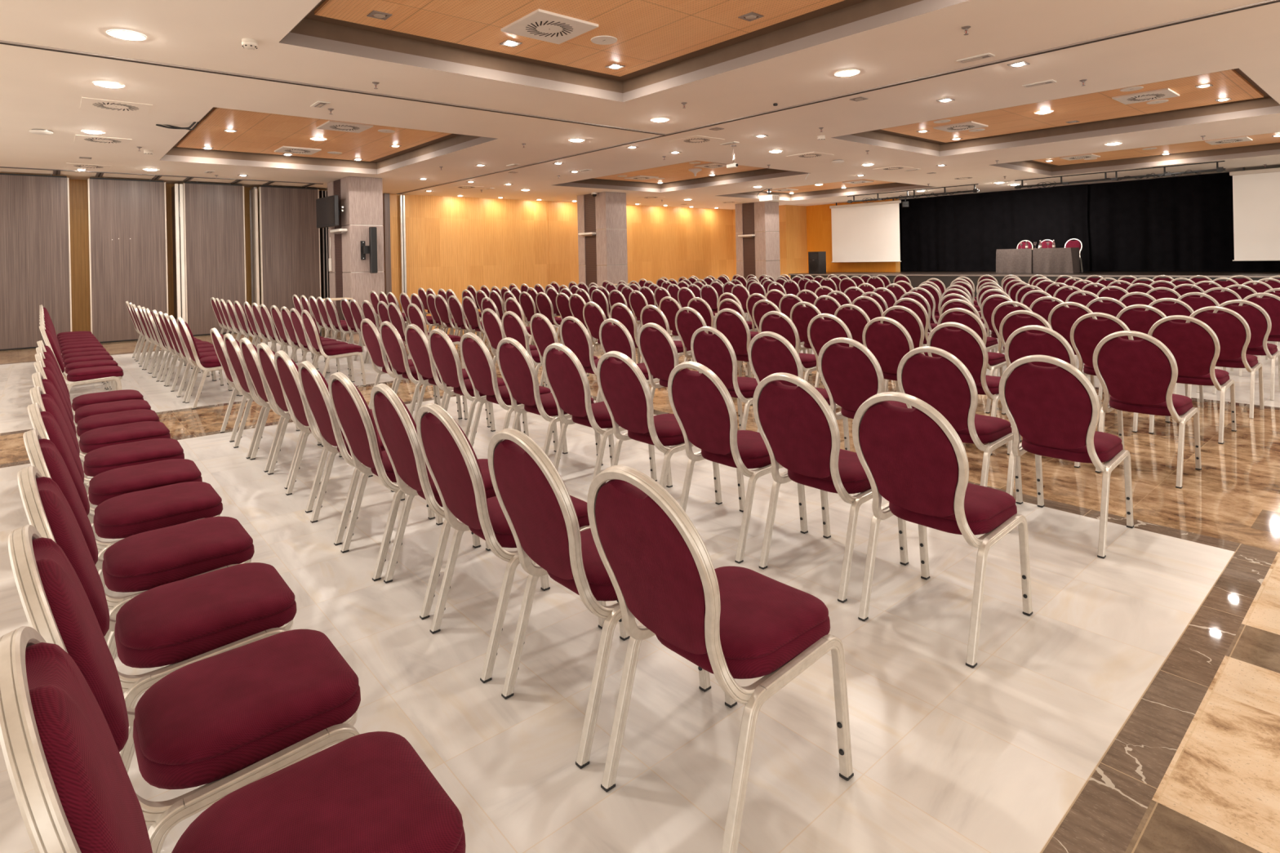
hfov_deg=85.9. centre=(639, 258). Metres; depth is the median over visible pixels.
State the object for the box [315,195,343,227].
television
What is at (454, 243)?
wall
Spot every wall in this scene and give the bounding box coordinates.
[68,178,733,331]
[732,204,789,276]
[787,204,807,277]
[806,199,895,272]
[893,198,900,271]
[898,203,902,271]
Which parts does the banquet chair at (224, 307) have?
backrest, frame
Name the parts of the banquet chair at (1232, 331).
leg, leg, backrest, frame, seat, leg, rail, leg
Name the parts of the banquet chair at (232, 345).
backrest, frame, leg, leg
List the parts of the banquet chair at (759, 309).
backrest, frame, leg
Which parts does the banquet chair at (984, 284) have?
backrest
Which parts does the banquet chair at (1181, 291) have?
backrest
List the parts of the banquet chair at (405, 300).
backrest, frame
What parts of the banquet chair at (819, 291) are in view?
backrest, frame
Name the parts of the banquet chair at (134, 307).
backrest, frame, leg, leg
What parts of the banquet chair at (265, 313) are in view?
backrest, frame, leg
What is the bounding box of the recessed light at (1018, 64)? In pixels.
[1007,61,1030,67]
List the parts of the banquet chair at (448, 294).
backrest, frame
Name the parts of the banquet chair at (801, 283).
backrest, frame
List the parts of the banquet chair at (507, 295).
backrest, frame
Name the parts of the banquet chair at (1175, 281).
backrest, frame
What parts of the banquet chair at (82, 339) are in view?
seat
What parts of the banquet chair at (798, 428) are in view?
leg, backrest, frame, leg, seat, leg, rail, leg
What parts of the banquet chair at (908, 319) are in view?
leg, backrest, frame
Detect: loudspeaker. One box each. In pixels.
[327,151,342,154]
[360,226,377,273]
[377,128,395,133]
[591,35,617,44]
[808,251,826,273]
[933,119,951,123]
[968,128,985,131]
[1120,86,1143,91]
[1146,99,1168,104]
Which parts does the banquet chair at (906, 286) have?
backrest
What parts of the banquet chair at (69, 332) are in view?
seat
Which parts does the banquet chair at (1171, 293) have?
backrest, frame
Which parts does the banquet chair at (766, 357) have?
backrest, frame, seat, leg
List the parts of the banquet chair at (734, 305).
backrest, frame, seat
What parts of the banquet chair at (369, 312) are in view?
leg, frame, backrest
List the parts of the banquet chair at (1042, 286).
backrest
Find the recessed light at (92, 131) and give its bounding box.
[80,129,105,133]
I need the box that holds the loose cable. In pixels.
[155,121,199,129]
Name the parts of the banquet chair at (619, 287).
backrest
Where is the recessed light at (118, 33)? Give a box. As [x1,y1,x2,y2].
[106,29,146,40]
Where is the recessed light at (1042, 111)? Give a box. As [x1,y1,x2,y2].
[1034,110,1053,114]
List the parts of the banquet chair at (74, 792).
frame, backrest, seat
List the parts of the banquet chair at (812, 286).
backrest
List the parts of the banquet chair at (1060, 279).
backrest, frame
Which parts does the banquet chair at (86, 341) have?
seat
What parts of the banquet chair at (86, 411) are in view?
frame, backrest, seat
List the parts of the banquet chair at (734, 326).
backrest, frame, seat, leg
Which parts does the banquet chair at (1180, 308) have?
frame, backrest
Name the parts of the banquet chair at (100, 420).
frame, backrest, seat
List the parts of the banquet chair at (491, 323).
backrest, frame, leg, seat, leg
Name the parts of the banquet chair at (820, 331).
leg, backrest, frame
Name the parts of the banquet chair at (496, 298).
backrest, frame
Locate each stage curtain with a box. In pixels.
[900,183,1089,271]
[1087,172,1279,271]
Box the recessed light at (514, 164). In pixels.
[506,163,519,166]
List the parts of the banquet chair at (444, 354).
backrest, leg, frame, leg, seat, leg, leg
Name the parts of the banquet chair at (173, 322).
backrest, frame, leg, leg, seat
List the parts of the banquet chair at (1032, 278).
backrest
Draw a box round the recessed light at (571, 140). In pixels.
[568,138,585,142]
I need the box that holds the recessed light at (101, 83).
[93,80,124,88]
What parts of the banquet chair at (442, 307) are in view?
backrest, frame, seat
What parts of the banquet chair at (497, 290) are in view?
backrest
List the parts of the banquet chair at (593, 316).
leg, backrest, frame, leg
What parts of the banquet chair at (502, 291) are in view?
backrest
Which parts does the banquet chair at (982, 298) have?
backrest, frame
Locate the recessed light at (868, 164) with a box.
[862,163,874,165]
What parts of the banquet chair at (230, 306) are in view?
backrest, frame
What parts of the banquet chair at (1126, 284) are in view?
backrest, frame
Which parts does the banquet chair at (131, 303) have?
backrest, frame, leg, leg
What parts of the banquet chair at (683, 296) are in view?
backrest, frame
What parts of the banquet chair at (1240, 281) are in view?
backrest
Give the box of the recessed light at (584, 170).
[577,168,591,171]
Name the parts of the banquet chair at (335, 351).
backrest, leg, leg, frame, seat, rail, leg, leg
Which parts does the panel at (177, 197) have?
white post, white post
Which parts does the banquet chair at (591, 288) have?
backrest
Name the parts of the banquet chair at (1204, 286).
frame, backrest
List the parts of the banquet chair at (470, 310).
backrest, frame, seat, leg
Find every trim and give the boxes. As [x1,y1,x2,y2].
[382,193,391,295]
[547,200,551,286]
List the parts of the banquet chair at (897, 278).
backrest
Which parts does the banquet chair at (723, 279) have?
backrest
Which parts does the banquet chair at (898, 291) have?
backrest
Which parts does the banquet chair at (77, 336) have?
seat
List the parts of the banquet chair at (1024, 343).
leg, backrest, frame, leg, leg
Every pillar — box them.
[327,176,384,333]
[577,191,627,288]
[734,201,780,279]
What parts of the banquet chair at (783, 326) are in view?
backrest, leg, seat, rail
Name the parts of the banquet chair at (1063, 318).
backrest, frame, leg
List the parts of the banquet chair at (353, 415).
leg, backrest, frame, seat, leg, leg, leg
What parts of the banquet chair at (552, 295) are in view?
backrest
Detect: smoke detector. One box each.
[143,149,152,154]
[241,38,257,49]
[817,135,825,140]
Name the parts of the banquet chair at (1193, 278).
frame, backrest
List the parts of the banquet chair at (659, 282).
backrest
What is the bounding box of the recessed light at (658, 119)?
[650,117,669,121]
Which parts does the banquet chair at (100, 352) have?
backrest, seat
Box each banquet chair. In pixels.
[0,626,466,852]
[7,524,360,852]
[17,466,306,758]
[22,429,254,643]
[26,402,222,572]
[29,386,202,524]
[31,372,184,494]
[33,360,170,468]
[35,346,151,426]
[35,352,159,440]
[36,340,143,422]
[39,304,92,338]
[39,306,93,339]
[39,306,96,343]
[39,308,98,345]
[39,310,100,349]
[39,311,103,382]
[39,314,106,388]
[39,315,110,391]
[39,318,113,391]
[39,321,118,391]
[39,325,123,391]
[125,301,173,359]
[128,302,179,364]
[132,304,185,369]
[137,305,192,373]
[141,306,196,377]
[145,307,204,382]
[152,309,213,386]
[157,311,216,390]
[162,313,228,396]
[168,315,239,402]
[177,316,242,408]
[209,327,300,442]
[210,297,253,339]
[215,297,258,345]
[219,298,261,343]
[223,333,321,458]
[226,299,274,351]
[233,300,283,352]
[239,337,342,472]
[244,301,294,361]
[251,302,302,362]
[257,342,309,488]
[259,303,314,362]
[270,305,327,372]
[274,350,396,512]
[280,306,340,373]
[289,307,351,381]
[292,294,333,338]
[297,360,435,545]
[300,294,342,341]
[301,309,366,386]
[308,295,351,343]
[316,296,360,346]
[324,297,364,351]
[328,372,480,581]
[340,297,380,359]
[349,298,368,363]
[360,318,436,408]
[361,300,379,366]
[369,290,406,327]
[370,383,535,619]
[377,301,403,337]
[378,291,408,326]
[379,320,462,419]
[386,292,408,324]
[387,302,429,359]
[400,292,439,343]
[404,324,490,427]
[407,302,464,368]
[410,293,453,334]
[416,402,605,683]
[417,287,430,315]
[426,288,462,333]
[426,293,469,345]
[428,328,520,438]
[434,294,479,337]
[437,288,475,333]
[445,288,484,336]
[448,295,494,350]
[459,332,558,452]
[462,289,481,333]
[462,296,507,352]
[466,284,479,309]
[475,289,502,336]
[480,284,490,297]
[480,297,529,350]
[481,308,546,386]
[487,428,711,768]
[488,290,528,326]
[490,286,505,311]
[496,337,603,465]
[500,286,510,304]
[502,311,564,388]
[503,290,533,342]
[504,297,532,344]
[508,283,517,291]
[511,287,526,326]
[519,291,562,344]
[520,283,530,294]
[526,287,555,314]
[529,313,604,401]
[533,284,545,295]
[535,292,561,336]
[542,342,657,481]
[544,284,555,293]
[546,287,559,316]
[549,281,559,293]
[555,292,601,350]
[558,284,569,293]
[560,288,573,297]
[560,315,600,403]
[568,281,577,288]
[568,293,612,350]
[569,284,581,297]
[575,288,609,313]
[577,282,592,306]
[582,301,640,376]
[586,465,853,852]
[588,282,598,288]
[588,285,597,301]
[591,288,610,342]
[595,286,610,312]
[596,351,722,504]
[599,318,659,384]
[601,280,611,288]
[605,282,617,293]
[608,289,639,321]
[609,302,643,363]
[617,280,628,286]
[617,283,627,293]
[621,285,641,334]
[627,283,639,293]
[628,280,640,288]
[628,290,672,338]
[637,322,698,399]
[638,278,646,288]
[638,286,656,310]
[640,304,691,380]
[643,280,655,289]
[648,283,661,306]
[653,286,678,340]
[656,278,666,286]
[658,296,690,360]
[661,280,673,289]
[666,278,677,286]
[666,284,679,303]
[667,360,808,563]
[675,306,742,377]
[677,280,688,290]
[677,287,715,339]
[678,276,687,282]
[680,279,692,286]
[687,284,700,302]
[687,297,742,366]
[688,276,697,284]
[690,326,758,430]
[692,280,703,288]
[695,279,708,287]
[700,284,718,312]
[702,276,716,313]
[710,281,723,298]
[711,279,724,285]
[714,308,755,405]
[716,275,728,284]
[717,298,759,376]
[718,292,756,331]
[719,274,730,281]
[722,281,734,296]
[728,279,747,317]
[731,284,751,321]
[732,274,741,281]
[734,275,746,287]
[746,274,757,280]
[746,276,759,314]
[746,279,757,320]
[746,293,768,332]
[747,281,766,297]
[747,331,849,450]
[751,299,812,375]
[752,372,908,603]
[758,274,768,281]
[759,311,817,382]
[760,277,771,284]
[762,280,776,293]
[763,275,775,281]
[765,288,785,307]
[767,281,786,294]
[774,278,786,285]
[776,275,789,282]
[778,293,812,354]
[780,274,791,282]
[782,280,800,298]
[790,301,825,388]
[791,275,803,284]
[796,289,817,306]
[797,277,812,293]
[802,274,813,280]
[804,280,822,293]
[807,313,885,423]
[812,275,826,283]
[813,295,840,319]
[814,285,836,299]
[817,337,907,419]
[819,277,837,293]
[825,290,851,309]
[826,274,837,279]
[827,275,840,294]
[834,303,870,346]
[838,274,848,280]
[839,277,857,293]
[844,286,864,302]
[850,275,865,287]
[850,295,883,324]
[852,391,1032,668]
[856,283,875,295]
[859,291,888,312]
[860,274,872,286]
[862,316,914,392]
[866,275,884,291]
[870,287,897,311]
[874,274,890,287]
[880,305,928,391]
[883,283,906,300]
[893,274,911,284]
[893,280,914,292]
[893,297,929,344]
[897,346,1022,504]
[898,291,937,332]
[908,287,939,346]
[915,284,941,315]
[919,280,942,296]
[924,278,946,293]
[926,321,1022,455]
[937,307,1011,413]
[938,293,994,352]
[939,298,1003,377]
[940,288,989,351]
[944,284,981,318]
[950,278,977,305]
[950,280,980,311]
[955,276,976,300]
[976,279,998,292]
[976,284,1003,333]
[977,275,998,284]
[977,282,1004,292]
[978,288,1010,352]
[980,294,1017,337]
[991,301,1032,376]
[999,310,1077,414]
[999,355,1133,558]
[1001,275,1022,283]
[1001,276,1020,292]
[1004,279,1026,294]
[1004,324,1101,467]
[1008,282,1034,301]
[1015,284,1044,306]
[1016,240,1033,248]
[1020,289,1054,307]
[1027,274,1047,284]
[1029,296,1089,377]
[1031,277,1051,285]
[1034,280,1059,291]
[1038,239,1053,248]
[1044,282,1072,297]
[1048,302,1102,399]
[1053,285,1085,302]
[1054,275,1075,286]
[1063,277,1086,285]
[1064,238,1083,272]
[1065,290,1102,307]
[1070,312,1138,432]
[1071,280,1097,289]
[1081,282,1109,295]
[1084,275,1106,283]
[1085,297,1126,378]
[1093,330,1201,488]
[1096,277,1120,286]
[1096,285,1128,302]
[1106,280,1132,289]
[1115,304,1187,396]
[1117,275,1137,284]
[1119,291,1155,311]
[1125,283,1156,297]
[1131,277,1154,287]
[1145,297,1199,392]
[1146,287,1181,303]
[1147,315,1236,444]
[1149,280,1176,291]
[1151,275,1173,284]
[1170,277,1195,288]
[1172,283,1204,297]
[1174,292,1233,371]
[1185,306,1264,418]
[1188,275,1212,284]
[1191,280,1222,292]
[1200,287,1243,306]
[1208,277,1239,288]
[1212,299,1279,399]
[1220,284,1269,355]
[1226,275,1254,284]
[1237,280,1277,345]
[1238,292,1279,376]
[1253,278,1279,293]
[1257,288,1279,363]
[1265,275,1279,281]
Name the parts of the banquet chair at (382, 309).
frame, backrest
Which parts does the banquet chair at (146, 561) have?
backrest, leg, leg, seat, rail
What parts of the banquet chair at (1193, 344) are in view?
leg, leg, backrest, frame, seat, leg, rail, leg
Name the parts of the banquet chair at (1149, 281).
backrest, frame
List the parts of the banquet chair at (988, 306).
seat, backrest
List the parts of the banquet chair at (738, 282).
backrest, frame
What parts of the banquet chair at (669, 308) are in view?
backrest, frame, seat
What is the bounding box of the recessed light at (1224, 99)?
[1214,97,1231,101]
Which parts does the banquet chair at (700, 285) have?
backrest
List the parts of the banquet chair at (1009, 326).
backrest, frame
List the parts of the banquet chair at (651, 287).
backrest, frame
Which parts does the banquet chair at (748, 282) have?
frame, backrest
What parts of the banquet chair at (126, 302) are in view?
backrest, frame, leg, leg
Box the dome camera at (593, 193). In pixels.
[591,191,597,196]
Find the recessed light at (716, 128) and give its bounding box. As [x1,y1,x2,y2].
[709,127,724,130]
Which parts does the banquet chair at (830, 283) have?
backrest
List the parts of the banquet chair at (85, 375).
backrest, leg, rail, seat, leg, leg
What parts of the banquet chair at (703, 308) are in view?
backrest, frame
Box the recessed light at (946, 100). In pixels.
[936,97,955,102]
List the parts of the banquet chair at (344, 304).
backrest, leg, frame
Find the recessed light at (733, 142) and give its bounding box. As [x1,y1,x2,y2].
[720,141,739,145]
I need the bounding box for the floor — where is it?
[0,311,1279,852]
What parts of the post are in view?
post, post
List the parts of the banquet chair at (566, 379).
leg, backrest, frame, seat, leg, leg, rail, leg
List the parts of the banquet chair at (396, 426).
leg, backrest, frame, leg, seat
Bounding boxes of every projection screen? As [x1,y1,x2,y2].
[829,198,901,262]
[1229,167,1279,261]
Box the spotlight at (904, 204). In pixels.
[902,197,909,207]
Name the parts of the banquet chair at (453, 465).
leg, backrest, leg, frame, seat, leg, leg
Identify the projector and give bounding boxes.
[756,188,779,201]
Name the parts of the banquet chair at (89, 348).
backrest, seat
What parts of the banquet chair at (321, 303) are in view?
backrest, frame, seat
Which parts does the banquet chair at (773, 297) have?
backrest, frame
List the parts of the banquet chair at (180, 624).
backrest, leg, leg, seat, rail, leg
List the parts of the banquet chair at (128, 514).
backrest, leg, leg, seat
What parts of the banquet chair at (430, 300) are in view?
backrest, frame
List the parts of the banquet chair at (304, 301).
backrest, frame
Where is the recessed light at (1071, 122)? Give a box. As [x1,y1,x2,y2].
[1065,120,1079,123]
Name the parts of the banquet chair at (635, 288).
frame, backrest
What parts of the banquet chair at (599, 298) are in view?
backrest, frame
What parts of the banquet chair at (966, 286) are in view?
backrest, frame, seat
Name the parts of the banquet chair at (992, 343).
backrest, frame, seat, rail, leg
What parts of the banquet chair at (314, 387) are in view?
backrest, leg, frame, leg, seat, leg, leg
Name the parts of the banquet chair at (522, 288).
backrest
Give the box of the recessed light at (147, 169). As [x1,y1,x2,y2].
[142,168,159,170]
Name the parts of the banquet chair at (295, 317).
backrest, frame, leg, leg, seat, leg, leg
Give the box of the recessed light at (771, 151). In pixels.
[768,150,782,152]
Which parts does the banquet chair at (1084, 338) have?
seat, leg, backrest, frame, leg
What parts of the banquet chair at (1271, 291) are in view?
leg, frame, backrest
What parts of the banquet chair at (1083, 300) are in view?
backrest, frame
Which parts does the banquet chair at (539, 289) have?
backrest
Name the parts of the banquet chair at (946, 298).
backrest, frame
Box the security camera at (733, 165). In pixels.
[726,144,737,168]
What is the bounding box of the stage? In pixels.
[788,271,1279,297]
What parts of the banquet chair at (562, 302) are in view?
backrest, frame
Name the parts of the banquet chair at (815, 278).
backrest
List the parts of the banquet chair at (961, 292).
backrest, frame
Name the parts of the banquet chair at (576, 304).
backrest, frame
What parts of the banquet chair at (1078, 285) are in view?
backrest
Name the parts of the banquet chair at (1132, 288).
backrest, frame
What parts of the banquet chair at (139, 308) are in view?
backrest, frame, leg, leg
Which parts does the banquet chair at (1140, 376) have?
leg, leg, backrest, frame, seat, leg, rail, leg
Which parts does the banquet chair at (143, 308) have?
backrest, frame, leg, leg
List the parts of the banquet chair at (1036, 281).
backrest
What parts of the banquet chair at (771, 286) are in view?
backrest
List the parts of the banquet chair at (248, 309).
backrest, frame, leg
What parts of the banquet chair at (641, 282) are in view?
backrest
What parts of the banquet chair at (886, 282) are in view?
backrest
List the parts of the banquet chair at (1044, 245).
backrest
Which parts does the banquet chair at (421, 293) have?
backrest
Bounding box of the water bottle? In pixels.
[1052,240,1055,248]
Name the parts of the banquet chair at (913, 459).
leg, rail, backrest, frame, leg, seat, leg, rail, leg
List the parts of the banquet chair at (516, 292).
backrest, frame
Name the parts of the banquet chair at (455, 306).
backrest, frame, seat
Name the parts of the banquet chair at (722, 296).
backrest, frame, seat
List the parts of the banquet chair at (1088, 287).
backrest, frame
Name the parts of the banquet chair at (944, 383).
backrest, frame, seat, leg, rail, leg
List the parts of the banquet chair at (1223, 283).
backrest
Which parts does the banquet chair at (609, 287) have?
frame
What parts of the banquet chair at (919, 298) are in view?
backrest, seat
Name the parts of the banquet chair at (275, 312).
backrest, frame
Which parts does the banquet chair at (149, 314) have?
backrest, frame, leg, leg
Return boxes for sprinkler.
[372,81,379,88]
[961,25,970,35]
[1079,79,1087,85]
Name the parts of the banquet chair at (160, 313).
backrest, frame, leg, seat, leg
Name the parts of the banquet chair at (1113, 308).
backrest, frame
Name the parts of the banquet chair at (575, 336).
backrest, frame, seat, leg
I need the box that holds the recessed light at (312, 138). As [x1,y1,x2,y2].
[309,137,326,140]
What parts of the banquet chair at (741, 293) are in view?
backrest, frame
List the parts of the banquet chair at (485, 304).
frame, backrest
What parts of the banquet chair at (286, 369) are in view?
backrest, leg, frame, leg, seat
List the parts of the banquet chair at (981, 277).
backrest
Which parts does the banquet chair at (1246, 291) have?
frame, backrest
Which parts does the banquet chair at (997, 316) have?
leg, frame, backrest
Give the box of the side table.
[315,297,352,336]
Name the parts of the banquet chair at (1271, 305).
leg, frame, backrest, seat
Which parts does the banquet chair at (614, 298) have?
backrest, frame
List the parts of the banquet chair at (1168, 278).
backrest, frame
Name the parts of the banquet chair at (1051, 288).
backrest, frame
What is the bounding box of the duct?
[328,237,332,271]
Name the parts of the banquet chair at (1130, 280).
backrest, frame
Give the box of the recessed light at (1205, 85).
[1195,83,1213,88]
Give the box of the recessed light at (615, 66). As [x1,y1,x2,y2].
[605,63,625,69]
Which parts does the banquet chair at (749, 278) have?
frame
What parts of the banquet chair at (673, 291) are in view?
frame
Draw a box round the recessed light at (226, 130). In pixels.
[223,128,236,132]
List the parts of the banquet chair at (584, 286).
backrest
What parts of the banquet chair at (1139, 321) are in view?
backrest, frame, leg, leg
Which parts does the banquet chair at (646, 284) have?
backrest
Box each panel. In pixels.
[0,173,71,351]
[87,177,168,342]
[171,183,186,321]
[182,181,246,336]
[248,186,259,306]
[258,185,320,312]
[319,190,325,298]
[323,190,328,297]
[326,191,329,297]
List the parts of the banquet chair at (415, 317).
backrest, frame, seat, leg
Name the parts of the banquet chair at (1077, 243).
backrest, frame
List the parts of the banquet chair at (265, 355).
backrest, leg, frame, leg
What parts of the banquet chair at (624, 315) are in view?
backrest, frame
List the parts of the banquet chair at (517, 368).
leg, backrest, frame, leg, seat, leg, rail, leg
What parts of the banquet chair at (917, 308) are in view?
backrest, seat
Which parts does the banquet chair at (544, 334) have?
leg, backrest, frame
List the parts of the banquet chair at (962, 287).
backrest, frame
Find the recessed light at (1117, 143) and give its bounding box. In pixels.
[1105,142,1121,145]
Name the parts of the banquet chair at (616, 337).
backrest, frame, seat, rail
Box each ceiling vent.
[65,162,111,169]
[74,134,132,145]
[80,97,152,114]
[274,146,321,155]
[316,120,373,133]
[450,185,483,189]
[500,8,598,44]
[624,175,658,180]
[637,195,665,198]
[670,135,724,145]
[693,162,726,168]
[719,200,741,203]
[769,188,798,191]
[786,151,834,159]
[842,179,873,183]
[875,165,914,170]
[933,120,988,132]
[946,176,981,180]
[1059,153,1100,159]
[1111,88,1179,104]
[1204,136,1252,145]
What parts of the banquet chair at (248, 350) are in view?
backrest, leg, frame, leg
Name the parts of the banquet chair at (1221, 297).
backrest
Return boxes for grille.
[371,227,377,271]
[378,129,393,132]
[592,36,615,44]
[934,120,949,123]
[969,128,983,131]
[1147,100,1167,103]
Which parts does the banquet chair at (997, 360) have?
backrest, frame, leg, seat, rail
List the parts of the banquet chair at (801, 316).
backrest, frame, seat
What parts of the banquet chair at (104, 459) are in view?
backrest, frame, seat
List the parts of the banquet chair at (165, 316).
backrest, frame, leg, leg, seat, leg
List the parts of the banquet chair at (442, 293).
backrest, frame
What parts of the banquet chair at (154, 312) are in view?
backrest, frame, leg, leg, seat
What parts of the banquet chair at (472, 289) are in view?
backrest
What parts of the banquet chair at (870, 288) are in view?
backrest, frame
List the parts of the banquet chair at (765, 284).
frame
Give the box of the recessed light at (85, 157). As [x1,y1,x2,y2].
[79,156,91,159]
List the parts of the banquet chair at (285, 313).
backrest, frame, leg, seat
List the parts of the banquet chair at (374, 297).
backrest, frame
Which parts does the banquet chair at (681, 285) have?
backrest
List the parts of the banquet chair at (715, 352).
backrest, frame, leg, seat, leg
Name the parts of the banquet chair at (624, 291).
backrest, frame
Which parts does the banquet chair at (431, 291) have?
backrest, frame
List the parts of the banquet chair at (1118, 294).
backrest, frame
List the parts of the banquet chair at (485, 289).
backrest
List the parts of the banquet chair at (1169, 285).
backrest, frame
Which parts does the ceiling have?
wood panel, wood panel, wood panel, wood panel, wood panel, wood panel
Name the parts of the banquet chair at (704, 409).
leg, backrest, frame, seat, leg, leg, rail, leg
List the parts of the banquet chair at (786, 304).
backrest, frame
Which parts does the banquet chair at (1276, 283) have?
frame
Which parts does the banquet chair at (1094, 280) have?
backrest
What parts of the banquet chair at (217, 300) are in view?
backrest, frame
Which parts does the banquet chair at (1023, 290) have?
backrest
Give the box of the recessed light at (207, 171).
[204,170,214,173]
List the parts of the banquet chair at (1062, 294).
backrest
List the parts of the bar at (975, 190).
ceiling rail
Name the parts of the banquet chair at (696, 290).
frame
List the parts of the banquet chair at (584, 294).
backrest, frame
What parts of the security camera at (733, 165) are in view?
rod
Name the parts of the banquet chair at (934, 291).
backrest, seat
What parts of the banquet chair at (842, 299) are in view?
frame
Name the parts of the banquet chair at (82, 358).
backrest, seat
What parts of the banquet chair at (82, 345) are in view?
seat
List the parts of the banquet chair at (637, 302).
backrest, frame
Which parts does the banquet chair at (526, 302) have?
backrest, frame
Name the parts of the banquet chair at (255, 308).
backrest, frame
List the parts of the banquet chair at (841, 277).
backrest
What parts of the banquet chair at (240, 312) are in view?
backrest, frame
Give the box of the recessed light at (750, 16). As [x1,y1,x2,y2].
[737,11,764,21]
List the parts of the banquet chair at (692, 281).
backrest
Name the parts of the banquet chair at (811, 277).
backrest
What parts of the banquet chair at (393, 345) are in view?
backrest, leg, frame, leg, seat, leg, leg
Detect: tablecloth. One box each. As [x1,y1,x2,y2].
[995,248,1032,273]
[1032,247,1079,273]
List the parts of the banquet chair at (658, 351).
leg, backrest, frame, seat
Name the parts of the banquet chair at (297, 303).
backrest, frame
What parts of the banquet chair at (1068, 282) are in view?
backrest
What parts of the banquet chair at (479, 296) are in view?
backrest, frame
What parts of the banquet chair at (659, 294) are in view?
frame, backrest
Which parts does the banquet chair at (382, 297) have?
backrest, frame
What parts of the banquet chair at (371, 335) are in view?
leg, backrest, frame, leg, seat, leg, leg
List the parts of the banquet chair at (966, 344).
backrest, frame, seat, leg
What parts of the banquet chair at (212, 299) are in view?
backrest, frame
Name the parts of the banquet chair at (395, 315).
frame, backrest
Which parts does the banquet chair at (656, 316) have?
backrest, frame, seat, rail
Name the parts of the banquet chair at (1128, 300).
backrest, frame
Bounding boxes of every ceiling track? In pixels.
[0,40,666,135]
[0,166,323,186]
[396,0,1279,194]
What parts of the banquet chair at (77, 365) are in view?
frame, backrest, seat, leg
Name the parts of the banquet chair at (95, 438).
frame, backrest, seat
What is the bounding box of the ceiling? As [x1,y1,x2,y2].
[0,0,1279,209]
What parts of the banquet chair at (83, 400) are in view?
frame, backrest, seat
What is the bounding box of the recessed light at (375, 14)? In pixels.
[366,9,392,20]
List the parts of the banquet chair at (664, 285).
backrest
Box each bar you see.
[846,183,979,203]
[1014,160,1226,188]
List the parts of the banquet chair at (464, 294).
backrest, frame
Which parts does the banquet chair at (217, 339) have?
backrest, frame, leg, leg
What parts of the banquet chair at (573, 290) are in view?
backrest, frame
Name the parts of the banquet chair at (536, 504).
leg, backrest, frame, seat, leg, leg, leg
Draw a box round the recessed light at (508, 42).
[499,39,522,47]
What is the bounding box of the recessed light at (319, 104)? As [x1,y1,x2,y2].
[310,100,330,107]
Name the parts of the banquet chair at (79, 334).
seat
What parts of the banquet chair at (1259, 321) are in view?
leg, backrest, frame, seat, leg, rail, leg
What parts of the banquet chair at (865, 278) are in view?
backrest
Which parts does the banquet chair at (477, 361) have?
leg, backrest, frame, leg, seat, rail, leg, leg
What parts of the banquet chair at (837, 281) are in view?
backrest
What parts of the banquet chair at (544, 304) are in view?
backrest, seat, leg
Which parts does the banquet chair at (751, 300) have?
backrest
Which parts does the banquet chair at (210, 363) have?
backrest, leg, frame, leg, seat, rail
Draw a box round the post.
[399,194,407,312]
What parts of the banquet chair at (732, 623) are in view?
leg, backrest, frame, leg, seat, leg, rail, leg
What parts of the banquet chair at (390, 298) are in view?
backrest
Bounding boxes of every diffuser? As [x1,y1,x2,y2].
[960,55,990,62]
[1026,81,1052,87]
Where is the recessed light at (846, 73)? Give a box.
[834,69,859,76]
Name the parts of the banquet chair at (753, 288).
backrest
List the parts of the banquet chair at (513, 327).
backrest, frame, leg, seat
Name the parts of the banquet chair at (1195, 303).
frame, backrest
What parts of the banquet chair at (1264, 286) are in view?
backrest, frame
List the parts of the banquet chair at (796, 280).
backrest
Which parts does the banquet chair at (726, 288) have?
backrest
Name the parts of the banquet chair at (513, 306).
backrest, seat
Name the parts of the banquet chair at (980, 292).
backrest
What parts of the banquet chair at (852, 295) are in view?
frame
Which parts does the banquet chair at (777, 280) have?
backrest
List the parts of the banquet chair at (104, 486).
backrest, frame, seat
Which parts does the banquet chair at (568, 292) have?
backrest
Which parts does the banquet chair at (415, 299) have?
backrest, frame, leg, seat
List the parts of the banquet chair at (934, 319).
backrest, frame, seat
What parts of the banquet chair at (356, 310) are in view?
frame, leg, backrest, leg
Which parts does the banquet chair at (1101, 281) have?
backrest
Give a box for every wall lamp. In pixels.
[329,228,347,234]
[577,231,595,235]
[737,234,755,237]
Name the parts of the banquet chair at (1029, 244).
backrest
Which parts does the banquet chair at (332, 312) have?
backrest, frame, leg, seat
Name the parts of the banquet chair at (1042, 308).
backrest, frame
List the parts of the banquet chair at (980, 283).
backrest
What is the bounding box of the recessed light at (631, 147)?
[625,146,638,148]
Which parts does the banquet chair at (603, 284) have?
backrest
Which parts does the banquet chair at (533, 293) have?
frame, backrest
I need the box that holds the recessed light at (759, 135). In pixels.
[754,134,768,137]
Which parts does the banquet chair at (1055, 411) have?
leg, leg, backrest, frame, seat, leg, rail, leg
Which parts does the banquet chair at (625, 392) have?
leg, backrest, frame, seat, leg, leg, rail, leg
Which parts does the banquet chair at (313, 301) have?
backrest, frame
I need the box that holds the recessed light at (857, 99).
[849,96,867,101]
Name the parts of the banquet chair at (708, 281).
backrest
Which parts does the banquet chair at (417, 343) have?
leg, backrest, frame, leg, seat, leg, leg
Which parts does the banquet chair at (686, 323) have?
backrest, frame, leg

